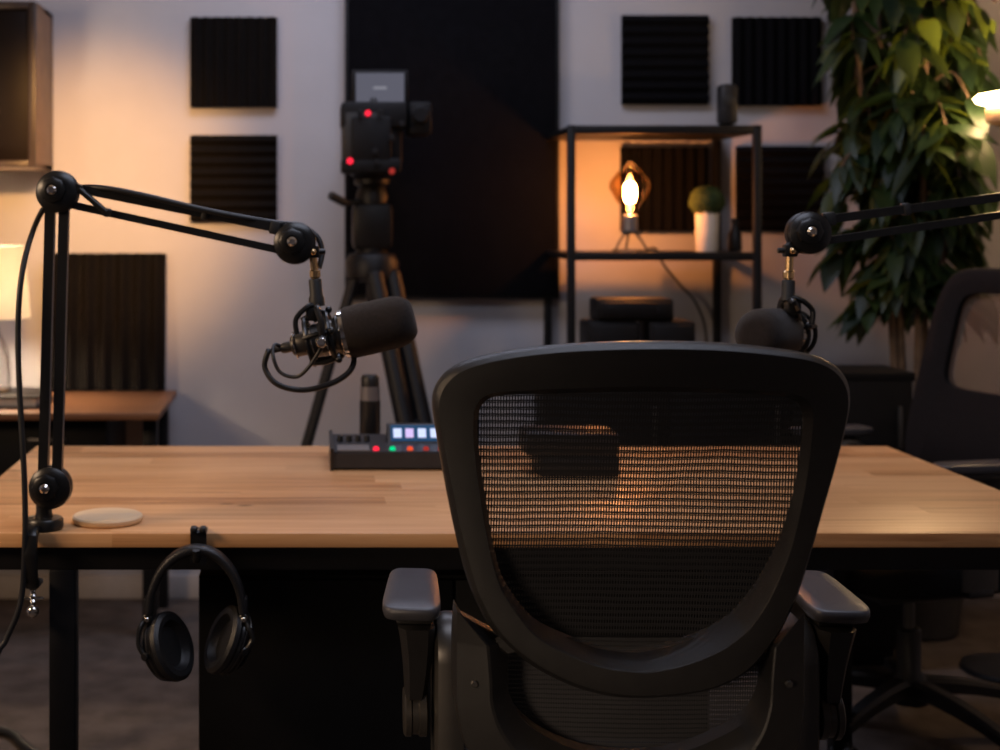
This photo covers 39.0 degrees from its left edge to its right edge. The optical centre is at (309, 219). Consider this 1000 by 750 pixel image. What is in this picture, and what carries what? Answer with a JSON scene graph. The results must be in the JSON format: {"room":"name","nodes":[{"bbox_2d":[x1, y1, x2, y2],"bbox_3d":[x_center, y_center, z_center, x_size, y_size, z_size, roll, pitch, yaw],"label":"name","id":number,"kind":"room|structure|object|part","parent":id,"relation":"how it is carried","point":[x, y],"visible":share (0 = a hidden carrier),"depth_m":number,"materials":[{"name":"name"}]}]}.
{"room":"studio","nodes":[
{"label":"studio","id":0,"kind":"room"},
{"bbox_2d":[0,0,999,574],"bbox_3d":[0.400,-0.083,4.800,5.800,2.750,0.100,0,0,0],"label":"wall","id":1,"kind":"structure","parent":0,"point":[123,116],"depth_m":4.75,"materials":[{"name":"grey paint"}]},
{"bbox_2d":[0,1,52,170],"bbox_3d":[-1.091,-0.434,4.599,0.425,0.534,0.302,0,0,0],"label":"upper cabinet","id":2,"kind":"object","parent":1,"relation":"attached to","point":[26,27],"visible":1,"depth_m":4.46,"materials":[{"name":"brown wood"}]},
{"bbox_3d":[-0.985,-0.434,4.464,0.164,0.488,0.006,0,0,0],"label":"pane","id":3,"kind":"part","parent":2,"relation":"part of","materials":[{"name":"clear glass"}]},
{"bbox_3d":[-0.985,-0.434,4.462,0.210,0.534,0.022,0,0,0],"label":"door","id":4,"kind":"part","parent":2,"relation":"part of","materials":[{"name":"brown wood"}]},
{"bbox_2d":[190,17,276,107],"bbox_3d":[-0.260,-0.537,4.731,0.296,0.306,0.036,0,0,0],"label":"acoustic panel","id":5,"kind":"object","parent":1,"relation":"attached to","point":[233,60],"visible":1,"depth_m":4.72,"materials":[{"name":"grey plastic"}]},
{"bbox_2d":[190,135,276,221],"bbox_3d":[-0.260,-0.141,4.731,0.296,0.296,0.036,0,0,0],"label":"acoustic panel","id":6,"kind":"object","parent":1,"relation":"attached to","point":[237,174],"visible":0.9,"depth_m":4.72,"materials":[{"name":"grey plastic"}]},
{"bbox_2d":[345,0,558,298],"bbox_3d":[0.481,-0.356,4.720,0.726,1.246,0.058,0,0,0],"label":"wall panel","id":7,"kind":"object","parent":1,"relation":"attached to","point":[474,200],"visible":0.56,"depth_m":4.69,"materials":[{"name":"black fabric"}]},
{"bbox_2d":[0,575,999,598],"bbox_3d":[0.400,1.252,4.743,5.600,0.080,0.014,0,0,0],"label":"baseboard","id":8,"kind":"structure","parent":1,"relation":"attached to","point":[90,586],"depth_m":4.74,"materials":[{"name":"paint"}]},
{"bbox_2d":[620,147,708,230],"bbox_3d":[1.208,-0.105,4.731,0.296,0.285,0.036,0,0,0],"label":"acoustic panel","id":9,"kind":"object","parent":1,"relation":"attached to","point":[673,173],"visible":0.77,"depth_m":4.72,"materials":[{"name":"black plastic"}]},
{"bbox_2d":[621,15,709,104],"bbox_3d":[1.210,-0.545,4.731,0.292,0.302,0.036,0,0,0],"label":"acoustic panel","id":10,"kind":"object","parent":1,"relation":"attached to","point":[665,58],"visible":1,"depth_m":4.72,"materials":[{"name":"black plastic"}]},
{"bbox_2d":[731,17,820,105],"bbox_3d":[1.590,-0.540,4.731,0.299,0.299,0.036,0,0,0],"label":"acoustic panel","id":11,"kind":"object","parent":1,"relation":"attached to","point":[774,60],"visible":0.95,"depth_m":4.72,"materials":[{"name":"black plastic"}]},
{"bbox_2d":[735,146,824,230],"bbox_3d":[1.601,-0.107,4.731,0.292,0.289,0.036,0,0,0],"label":"acoustic panel","id":12,"kind":"object","parent":1,"relation":"attached to","point":[787,192],"visible":0.73,"depth_m":4.72,"materials":[{"name":"black plastic"}]},
{"bbox_2d":[0,599,999,749],"bbox_3d":[0.400,1.343,1.425,5.800,0.100,6.850,0,0,0],"label":"floor","id":13,"kind":"structure","parent":0,"point":[123,705],"depth_m":3.81,"materials":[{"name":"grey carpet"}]},
{"bbox_2d":[0,726,37,749],"bbox_3d":[-0.750,1.280,3.342,1.225,0.021,0.223,0,0,36],"label":"cable","id":14,"kind":"object","parent":13,"relation":"on","point":[12,734],"visible":1,"depth_m":3.42,"materials":[{"name":"black rubber"}]},
{"bbox_2d":[0,390,176,628],"bbox_3d":[-1.100,0.934,4.420,1.300,0.717,0.560,0,0,0],"label":"sideboard","id":15,"kind":"object","parent":13,"relation":"on","point":[94,417],"visible":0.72,"depth_m":4.24,"materials":[{"name":"brown wood"}]},
{"bbox_2d":[0,387,52,408],"bbox_3d":[-1.000,0.557,4.360,0.340,0.036,0.250,0,0,0],"label":"book","id":16,"kind":"object","parent":15,"relation":"on","point":[31,395],"visible":0.75,"depth_m":4.24,"materials":[{"name":"paper"}]},
{"bbox_2d":[0,245,30,392],"bbox_3d":[-0.992,0.311,4.360,0.226,0.458,0.226,0,0,0],"label":"table lamp","id":17,"kind":"object","parent":16,"relation":"on","point":[10,256],"visible":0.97,"depth_m":4.29,"materials":[{"name":"beige fabric"}]},
{"bbox_3d":[-0.992,0.426,4.360,0.100,0.224,0.100,0,0,0],"label":"stem","id":18,"kind":"part","parent":17,"relation":"part of","materials":[{"name":"gold metal"}]},
{"bbox_3d":[-0.992,0.195,4.360,0.226,0.226,0.226,0,0,0],"label":"lamp shade","id":19,"kind":"part","parent":17,"relation":"part of","materials":[{"name":"fabric"}]},
{"bbox_3d":[-0.803,0.672,4.240,0.120,0.010,0.012,0,0,0],"label":"handle","id":20,"kind":"part","parent":15,"relation":"part of","materials":[{"name":"black metal"}]},
{"bbox_3d":[-0.803,0.757,4.252,0.361,0.306,0.016,0,0,0],"label":"drawer","id":21,"kind":"part","parent":15,"relation":"part of","materials":[{"name":"black laminate"}]},
{"bbox_2d":[51,253,165,390],"bbox_3d":[-0.692,0.343,4.686,0.406,0.463,0.082,0,0,0],"label":"acoustic panel","id":22,"kind":"object","parent":15,"relation":"on","point":[116,309],"visible":0.79,"depth_m":4.67,"materials":[{"name":"grey plastic"}]},
{"bbox_3d":[-0.495,0.945,4.310,0.045,0.695,0.045,0,0,0],"label":"leg","id":23,"kind":"part","parent":15,"relation":"part of","materials":[{"name":"black metal"}]},
{"bbox_3d":[-0.495,0.945,4.640,0.045,0.695,0.045,0,0,0],"label":"leg","id":24,"kind":"part","parent":15,"relation":"part of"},
{"bbox_2d":[301,174,432,445],"bbox_3d":[0.131,0.563,4.260,0.668,1.459,0.728,0,0,0],"label":"tripod","id":25,"kind":"object","parent":13,"relation":"on","point":[371,263],"visible":0.52,"depth_m":4.23,"materials":[{"name":"black metal"}]},
{"bbox_3d":[0.127,-0.064,4.242,0.178,0.046,0.032,0,0,-40],"label":"pan handle","id":26,"kind":"part","parent":25,"relation":"part of","materials":[{"name":"black plastic"}]},
{"bbox_2d":[340,70,431,173],"bbox_3d":[0.229,-0.296,4.374,0.274,0.317,0.492,0,0,0],"label":"video camera","id":27,"kind":"object","parent":25,"relation":"on","point":[372,124],"visible":1,"depth_m":4.15,"materials":[{"name":"black plastic"}]},
{"bbox_2d":[347,158,352,163],"bbox_3d":[0.119,-0.176,4.144,0.019,0.019,0.022,0,0,0],"label":"light","id":28,"kind":"object","parent":27,"relation":"attached to","point":[349,160],"depth_m":4.14,"materials":[{"name":"red plastic"}]},
{"bbox_3d":[0.149,-0.319,4.136,0.018,0.018,0.015,0,0,0],"label":"control knob","id":29,"kind":"part","parent":27,"relation":"part of","materials":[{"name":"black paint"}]},
{"bbox_3d":[0.183,-0.225,4.190,0.180,0.170,0.100,0,0,0],"label":"plate","id":30,"kind":"part","parent":27,"relation":"part of","materials":[{"name":"black plastic"}]},
{"bbox_3d":[0.194,-0.203,4.136,0.018,0.018,0.015,0,0,0],"label":"control knob","id":31,"kind":"part","parent":27,"relation":"part of","materials":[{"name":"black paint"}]},
{"bbox_3d":[0.200,-0.170,4.136,0.018,0.018,0.015,0,0,0],"label":"control knob","id":32,"kind":"part","parent":27,"relation":"part of","materials":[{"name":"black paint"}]},
{"bbox_2d":[351,70,407,105],"bbox_3d":[0.212,-0.379,4.213,0.172,0.151,0.025,0,0,0],"label":"monitor","id":33,"kind":"object","parent":27,"relation":"on","point":[366,85],"depth_m":4.20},
{"bbox_3d":[0.209,-0.322,4.136,0.018,0.018,0.015,0,0,0],"label":"control knob","id":34,"kind":"part","parent":27,"relation":"part of","materials":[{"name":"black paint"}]},
{"bbox_2d":[389,168,394,173],"bbox_3d":[0.244,-0.146,4.144,0.018,0.018,0.022,0,0,0],"label":"light","id":35,"kind":"object","parent":27,"relation":"attached to","point":[391,170],"depth_m":4.14,"materials":[{"name":"red plastic"}]},
{"bbox_3d":[0.244,-0.244,4.136,0.018,0.018,0.015,0,0,0],"label":"control knob","id":36,"kind":"part","parent":27,"relation":"part of","materials":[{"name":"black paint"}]},
{"bbox_3d":[0.274,-0.286,4.136,0.018,0.018,0.015,0,0,0],"label":"control knob","id":37,"kind":"part","parent":27,"relation":"part of","materials":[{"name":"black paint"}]},
{"bbox_2d":[199,570,708,749],"bbox_3d":[0.259,0.968,2.781,0.922,0.650,0.567,0,0,0],"label":"panel","id":38,"kind":"object","parent":13,"relation":"on","point":[323,667],"visible":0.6,"depth_m":2.50,"materials":[{"name":"black laminate"}]},
{"bbox_3d":[0.029,0.948,2.506,0.457,0.600,0.016,0,0,0],"label":"door","id":39,"kind":"part","parent":38,"relation":"part of","materials":[{"name":"black laminate"}]},
{"bbox_3d":[0.490,0.948,2.506,0.457,0.600,0.016,0,0,0],"label":"door","id":40,"kind":"part","parent":38,"relation":"part of","materials":[{"name":"black laminate"}]},
{"bbox_2d":[0,446,999,749],"bbox_3d":[0.364,0.917,2.870,2.043,0.750,0.930,0,0,0],"label":"desk","id":41,"kind":"object","parent":13,"relation":"on","point":[262,507],"visible":0.75,"depth_m":2.54,"materials":[{"name":"brown wood"}]},
{"bbox_3d":[-0.432,0.951,2.440,0.045,0.683,0.045,0,0,0],"label":"leg","id":42,"kind":"part","parent":41,"relation":"part of","materials":[{"name":"black metal"}]},
{"bbox_2d":[72,508,142,528],"bbox_3d":[-0.364,0.536,2.500,0.126,0.013,0.126,0,0,0],"label":"coaster","id":43,"kind":"object","parent":41,"relation":"on","point":[97,518],"visible":1,"depth_m":2.47,"materials":[{"name":"brown wood"}]},
{"bbox_2d":[24,170,325,617],"bbox_3d":[-0.237,0.300,2.424,0.528,0.775,0.100,0,0,0],"label":"boom arm","id":44,"kind":"object","parent":41,"relation":"attached to","point":[50,487],"visible":0.99,"depth_m":2.43,"materials":[{"name":"black metal"}]},
{"bbox_2d":[0,184,324,654],"bbox_3d":[-0.314,0.620,2.448,0.672,1.366,0.148,0,0,-14],"label":"microphone cable","id":45,"kind":"object","parent":44,"relation":"attached to","point":[129,192],"visible":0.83,"depth_m":2.41,"materials":[{"name":"black rubber"}]},
{"bbox_2d":[309,279,324,306],"bbox_3d":[0.012,0.128,2.440,0.029,0.049,0.028,0,0,0],"label":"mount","id":46,"kind":"object","parent":44,"relation":"attached to","point":[316,296],"depth_m":2.43,"materials":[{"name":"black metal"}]},
{"bbox_2d":[262,296,417,392],"bbox_3d":[0.052,0.218,2.438,0.273,0.169,0.131,0,0,0],"label":"microphone","id":47,"kind":"object","parent":44,"relation":"attached to","point":[367,328],"visible":0.99,"depth_m":2.41,"materials":[{"name":"plastic"}]},
{"bbox_2d":[190,525,207,565],"bbox_3d":[-0.193,0.563,2.389,0.028,0.068,0.092,0,0,0],"label":"hook","id":48,"kind":"object","parent":41,"relation":"attached to","point":[197,534],"visible":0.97,"depth_m":2.40,"materials":[{"name":"black metal"}]},
{"bbox_2d":[136,543,254,681],"bbox_3d":[-0.194,0.669,2.380,0.200,0.232,0.122,0,0,0],"label":"headphones","id":49,"kind":"object","parent":48,"relation":"hanging from","point":[166,647],"visible":1,"depth_m":2.35,"materials":[{"name":"black plastic"}]},
{"bbox_2d":[141,616,172,681],"bbox_3d":[-0.251,0.732,2.375,0.073,0.106,0.090,0,0,0],"label":"ear cup","id":50,"kind":"object","parent":49,"relation":"on","point":[157,637],"depth_m":2.34,"materials":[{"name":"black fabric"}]},
{"bbox_2d":[219,615,253,674],"bbox_3d":[-0.131,0.725,2.382,0.071,0.105,0.093,0,0,0],"label":"ear cup","id":51,"kind":"object","parent":49,"relation":"on","point":[236,632],"depth_m":2.34,"materials":[{"name":"black fabric"}]},
{"bbox_2d":[360,374,379,433],"bbox_3d":[0.141,0.454,3.270,0.049,0.178,0.049,0,0,0],"label":"drink bottle","id":52,"kind":"object","parent":41,"relation":"on","point":[369,388],"visible":0.77,"depth_m":3.25,"materials":[{"name":"black plastic"}]},
{"bbox_2d":[329,423,441,470],"bbox_3d":[0.198,0.501,3.104,0.308,0.083,0.200,0,0,0],"label":"mixer","id":53,"kind":"object","parent":41,"relation":"on","point":[403,445],"visible":0.8,"depth_m":3.03,"materials":[{"name":"black plastic"}]},
{"bbox_3d":[0.068,0.490,3.118,0.014,0.014,0.014,0,0,0],"label":"knob","id":54,"kind":"part","parent":53,"relation":"part of","materials":[{"name":"black plastic"}]},
{"bbox_3d":[0.088,0.490,3.118,0.014,0.014,0.014,0,0,0],"label":"knob","id":55,"kind":"part","parent":53,"relation":"part of","materials":[{"name":"black plastic"}]},
{"bbox_3d":[0.108,0.490,3.118,0.014,0.014,0.014,0,0,0],"label":"knob","id":56,"kind":"part","parent":53,"relation":"part of","materials":[{"name":"black plastic"}]},
{"bbox_3d":[0.128,0.490,3.118,0.014,0.014,0.014,0,0,0],"label":"knob","id":57,"kind":"part","parent":53,"relation":"part of","materials":[{"name":"black plastic"}]},
{"bbox_2d":[518,425,618,476],"bbox_3d":[0.555,0.496,2.989,0.196,0.093,0.128,0,0,0],"label":"audio interface","id":58,"kind":"object","parent":41,"relation":"on","point":[521,425],"visible":0.2,"depth_m":2.93,"materials":[{"name":"plastic"}]},
{"bbox_3d":[1.256,0.951,3.295,0.045,0.683,0.045,0,0,0],"label":"leg","id":59,"kind":"part","parent":41,"relation":"part of","materials":[{"name":"black metal"}]},
{"bbox_2d":[777,193,999,299],"bbox_3d":[1.092,0.304,2.424,0.541,0.768,0.100,0,0,0],"label":"boom arm","id":60,"kind":"object","parent":41,"relation":"attached to","point":[807,232],"visible":1,"depth_m":2.43,"materials":[{"name":"black metal"}]},
{"bbox_2d":[735,295,817,353],"bbox_3d":[0.847,0.191,2.477,0.120,0.122,0.243,0,0,35],"label":"microphone","id":61,"kind":"object","parent":60,"relation":"attached to","point":[785,326],"visible":0.79,"depth_m":2.40,"materials":[{"name":"plastic"}]},
{"bbox_2d":[780,280,794,299],"bbox_3d":[0.840,0.123,2.440,0.028,0.036,0.028,0,0,0],"label":"socket","id":62,"kind":"object","parent":60,"relation":"attached to","point":[787,286],"depth_m":2.43,"materials":[{"name":"black metal"}]},
{"bbox_2d":[382,341,869,749],"bbox_3d":[0.426,0.719,1.942,0.660,1.147,0.614,0,0,1],"label":"office chair","id":63,"kind":"object","parent":13,"relation":"on","point":[796,702],"visible":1,"depth_m":1.70,"materials":[{"name":"fabric"}]},
{"bbox_3d":[0.144,0.595,1.935,0.052,0.121,0.145,0,0,1],"label":"arm post","id":64,"kind":"part","parent":63,"relation":"part of","materials":[{"name":"plastic"}]},
{"bbox_3d":[0.146,0.679,1.923,0.034,0.068,0.068,0,0,1],"label":"arm knob","id":65,"kind":"part","parent":63,"relation":"part of","materials":[{"name":"plastic"}]},
{"bbox_3d":[0.429,0.829,1.957,0.500,0.078,0.480,0,0,1],"label":"seat","id":66,"kind":"part","parent":63,"relation":"part of","materials":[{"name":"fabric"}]},
{"bbox_3d":[0.712,0.595,1.924,0.052,0.121,0.145,0,0,1],"label":"arm post","id":67,"kind":"part","parent":63,"relation":"part of","materials":[{"name":"plastic"}]},
{"bbox_3d":[0.710,0.679,1.911,0.034,0.068,0.068,0,0,1],"label":"arm knob","id":68,"kind":"part","parent":63,"relation":"part of","materials":[{"name":"plastic"}]},
{"bbox_2d":[544,125,761,344],"bbox_3d":[1.096,0.472,4.513,0.600,1.640,0.449,0,0,0],"label":"metal shelf","id":69,"kind":"object","parent":13,"relation":"on","point":[571,133],"visible":0.43,"depth_m":4.29,"materials":[{"name":"black metal"}]},
{"bbox_3d":[0.808,0.472,4.725,0.024,1.640,0.024,0,0,0],"label":"post","id":70,"kind":"part","parent":69,"relation":"part of","materials":[{"name":"black metal"}]},
{"bbox_3d":[0.808,0.113,4.513,0.020,0.020,0.400,0,0,0],"label":"rail","id":71,"kind":"part","parent":69,"relation":"part of","materials":[{"name":"black metal"}]},
{"bbox_3d":[0.808,-0.280,4.513,0.020,0.020,0.400,0,0,0],"label":"rail","id":72,"kind":"part","parent":69,"relation":"part of","materials":[{"name":"black metal"}]},
{"bbox_3d":[0.808,0.499,4.300,0.024,1.586,0.024,0,0,0],"label":"post","id":73,"kind":"part","parent":69,"relation":"part of","materials":[{"name":"black metal"}]},
{"bbox_2d":[609,162,650,251],"bbox_3d":[1.018,-0.043,4.420,0.132,0.287,0.132,0,0,0],"label":"lamp","id":74,"kind":"object","parent":69,"relation":"on","point":[629,221],"visible":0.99,"depth_m":4.41,"materials":[{"name":"grey metal"}]},
{"bbox_2d":[622,214,637,231],"bbox_3d":[1.018,0.009,4.420,0.048,0.057,0.048,0,0,0],"label":"socket","id":75,"kind":"object","parent":74,"relation":"attached to","point":[629,221],"depth_m":4.40,"materials":[{"name":"grey metal"}]},
{"bbox_3d":[1.018,-0.103,4.420,0.132,0.167,0.132,0,0,0],"label":"bulb","id":76,"kind":"part","parent":74,"relation":"part of","materials":[{"name":"orange glass"}]},
{"bbox_2d":[645,247,707,341],"bbox_3d":[1.178,0.591,4.598,0.390,1.003,0.100,0,0,-45],"label":"lamp cord","id":77,"kind":"object","parent":69,"relation":"hanging from","point":[650,248],"visible":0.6,"depth_m":4.70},
{"bbox_2d":[688,184,725,251],"bbox_3d":[1.269,-0.008,4.439,0.118,0.218,0.121,0,0,0],"label":"potted plant","id":78,"kind":"object","parent":69,"relation":"on","point":[707,202],"visible":1,"depth_m":4.41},
{"bbox_2d":[695,212,718,251],"bbox_3d":[1.269,0.037,4.440,0.074,0.128,0.074,0,0,0],"label":"pot","id":79,"kind":"object","parent":78,"relation":"on","point":[706,223],"depth_m":4.41,"materials":[{"name":"white ceramic"}]},
{"bbox_3d":[1.384,0.499,4.725,0.024,1.586,0.024,0,0,0],"label":"post","id":80,"kind":"part","parent":69,"relation":"part of","materials":[{"name":"black metal"}]},
{"bbox_2d":[717,84,736,124],"bbox_3d":[1.336,-0.363,4.449,0.070,0.142,0.072,0,0,0],"label":"speaker","id":81,"kind":"object","parent":69,"relation":"on","point":[726,93],"visible":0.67,"depth_m":4.42},
{"bbox_3d":[1.384,-0.280,4.513,0.020,0.020,0.400,0,0,0],"label":"rail","id":82,"kind":"part","parent":69,"relation":"part of","materials":[{"name":"black metal"}]},
{"bbox_2d":[728,218,741,250],"bbox_3d":[1.377,0.048,4.500,0.044,0.107,0.044,0,0,0],"label":"bottle","id":83,"kind":"object","parent":69,"relation":"on","point":[734,235],"visible":1,"depth_m":4.49,"materials":[{"name":"glass"}]},
{"bbox_3d":[1.384,0.499,4.300,0.024,1.586,0.024,0,0,0],"label":"post","id":84,"kind":"part","parent":69,"relation":"part of","materials":[{"name":"black metal"}]},
{"bbox_2d":[535,365,914,664],"bbox_3d":[1.202,0.865,4.074,1.060,0.856,0.233,0,0,0],"label":"base cabinet","id":85,"kind":"object","parent":13,"relation":"on","point":[880,395],"visible":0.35,"depth_m":3.97,"materials":[{"name":"black laminate"}]},
{"bbox_3d":[0.852,0.838,3.979,0.344,0.770,0.016,0,0,0],"label":"door","id":86,"kind":"part","parent":85,"relation":"part of","materials":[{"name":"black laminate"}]},
{"bbox_2d":[579,319,639,342],"bbox_3d":[0.878,0.365,4.072,0.150,0.143,0.156,0,0,0],"label":"equipment box","id":87,"kind":"object","parent":85,"relation":"on","point":[590,330],"visible":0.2,"depth_m":4.00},
{"bbox_3d":[0.878,0.365,4.003,0.130,0.123,0.012,0,0,0],"label":"panel","id":88,"kind":"part","parent":87,"relation":"part of","materials":[{"name":"black plastic"}]},
{"bbox_2d":[589,297,672,320],"bbox_3d":[0.943,0.261,4.072,0.222,0.066,0.136,0,0,0],"label":"equipment box","id":89,"kind":"object","parent":87,"relation":"on","point":[600,308],"visible":1,"depth_m":4.01,"materials":[{"name":"black plastic"}]},
{"bbox_3d":[0.872,0.261,4.007,0.024,0.024,0.006,0,0,0],"label":"knob","id":90,"kind":"part","parent":89,"relation":"part of","materials":[{"name":"black plastic"}]},
{"bbox_3d":[0.943,0.261,4.013,0.202,0.046,0.012,0,0,0],"label":"panel","id":91,"kind":"part","parent":89,"relation":"part of","materials":[{"name":"black plastic"}]},
{"bbox_3d":[1.014,0.261,4.007,0.024,0.024,0.006,0,0,0],"label":"knob","id":92,"kind":"part","parent":89,"relation":"part of","materials":[{"name":"black plastic"}]},
{"bbox_3d":[0.985,0.593,3.964,0.010,0.120,0.014,0,0,0],"label":"handle","id":93,"kind":"part","parent":85,"relation":"part of","materials":[{"name":"black metal"}]},
{"bbox_2d":[638,319,694,340],"bbox_3d":[1.047,0.365,4.072,0.135,0.143,0.156,0,0,0],"label":"equipment box","id":94,"kind":"object","parent":85,"relation":"on","point":[677,329],"visible":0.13,"depth_m":4.00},
{"bbox_3d":[1.047,0.365,4.003,0.115,0.123,0.012,0,0,0],"label":"panel","id":95,"kind":"part","parent":94,"relation":"part of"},
{"bbox_3d":[1.202,0.838,3.979,0.344,0.770,0.016,0,0,0],"label":"door","id":96,"kind":"part","parent":85,"relation":"part of","materials":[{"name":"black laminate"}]},
{"bbox_3d":[1.335,0.593,3.964,0.010,0.120,0.014,0,0,0],"label":"handle","id":97,"kind":"part","parent":85,"relation":"part of","materials":[{"name":"black metal"}]},
{"bbox_3d":[1.551,0.838,3.979,0.344,0.770,0.016,0,0,0],"label":"door","id":98,"kind":"part","parent":85,"relation":"part of","materials":[{"name":"black laminate"}]},
{"bbox_3d":[1.684,0.593,3.964,0.010,0.120,0.014,0,0,0],"label":"handle","id":99,"kind":"part","parent":85,"relation":"part of","materials":[{"name":"black metal"}]},
{"bbox_2d":[790,268,999,749],"bbox_3d":[1.507,0.708,3.470,0.635,1.168,0.654,0,0,-14],"label":"office chair","id":100,"kind":"object","parent":13,"relation":"on","point":[954,428],"visible":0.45,"depth_m":3.52,"materials":[{"name":"fabric"}]},
{"bbox_3d":[1.414,0.638,3.743,0.145,0.121,0.052,0,0,-14],"label":"arm post","id":101,"kind":"part","parent":100,"relation":"part of","materials":[{"name":"plastic"}]},
{"bbox_3d":[1.357,1.175,3.560,0.270,0.072,0.052,0,0,33],"label":"leg","id":102,"kind":"part","parent":100,"relation":"part of","materials":[{"name":"plastic"}]},
{"bbox_3d":[1.367,1.175,3.366,0.270,0.072,0.052,0,0,-39],"label":"leg","id":103,"kind":"part","parent":100,"relation":"part of","materials":[{"name":"plastic"}]},
{"bbox_3d":[1.538,1.175,3.629,0.052,0.072,0.270,0,0,15],"label":"leg","id":104,"kind":"part","parent":100,"relation":"part of","materials":[{"name":"plastic"}]},
{"bbox_3d":[1.456,0.839,3.460,0.480,0.078,0.500,0,0,-14],"label":"seat","id":105,"kind":"part","parent":100,"relation":"part of","materials":[{"name":"fabric"}]},
{"bbox_3d":[1.740,0.408,3.531,0.153,0.568,0.507,0,0,-14],"label":"frame","id":106,"kind":"part","parent":100,"relation":"part of","materials":[{"name":"plastic"}]},
{"bbox_3d":[1.554,1.175,3.316,0.052,0.072,0.270,0,0,-21],"label":"leg","id":107,"kind":"part","parent":100,"relation":"part of","materials":[{"name":"plastic"}]},
{"bbox_3d":[1.660,1.175,3.478,0.270,0.072,0.052,0,0,-3],"label":"leg","id":108,"kind":"part","parent":100,"relation":"part of","materials":[{"name":"plastic"}]},
{"bbox_3d":[1.552,0.638,3.191,0.145,0.121,0.052,0,0,-14],"label":"arm post","id":109,"kind":"part","parent":100,"relation":"part of","materials":[{"name":"plastic"}]},
{"bbox_2d":[806,0,999,640],"bbox_3d":[1.847,0.042,4.311,0.578,2.500,0.795,0,0,10],"label":"ficus tree","id":110,"kind":"object","parent":13,"relation":"on","point":[914,130],"visible":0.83,"depth_m":4.25,"materials":[{"name":"green plant"}]},
{"bbox_3d":[1.905,1.123,4.380,0.330,0.340,0.330,0,0,0],"label":"pot","id":111,"kind":"part","parent":110,"relation":"part of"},
{"bbox_2d":[959,92,999,683],"bbox_3d":[2.004,0.463,3.970,0.270,1.660,0.270,0,0,0],"label":"floor lamp","id":112,"kind":"object","parent":13,"relation":"on","point":[984,666],"visible":1,"depth_m":3.96,"materials":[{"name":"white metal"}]},
{"bbox_3d":[2.004,-0.347,3.970,0.192,0.040,0.192,0,0,0],"label":"glowing dish","id":113,"kind":"part","parent":112,"relation":"part of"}
]}

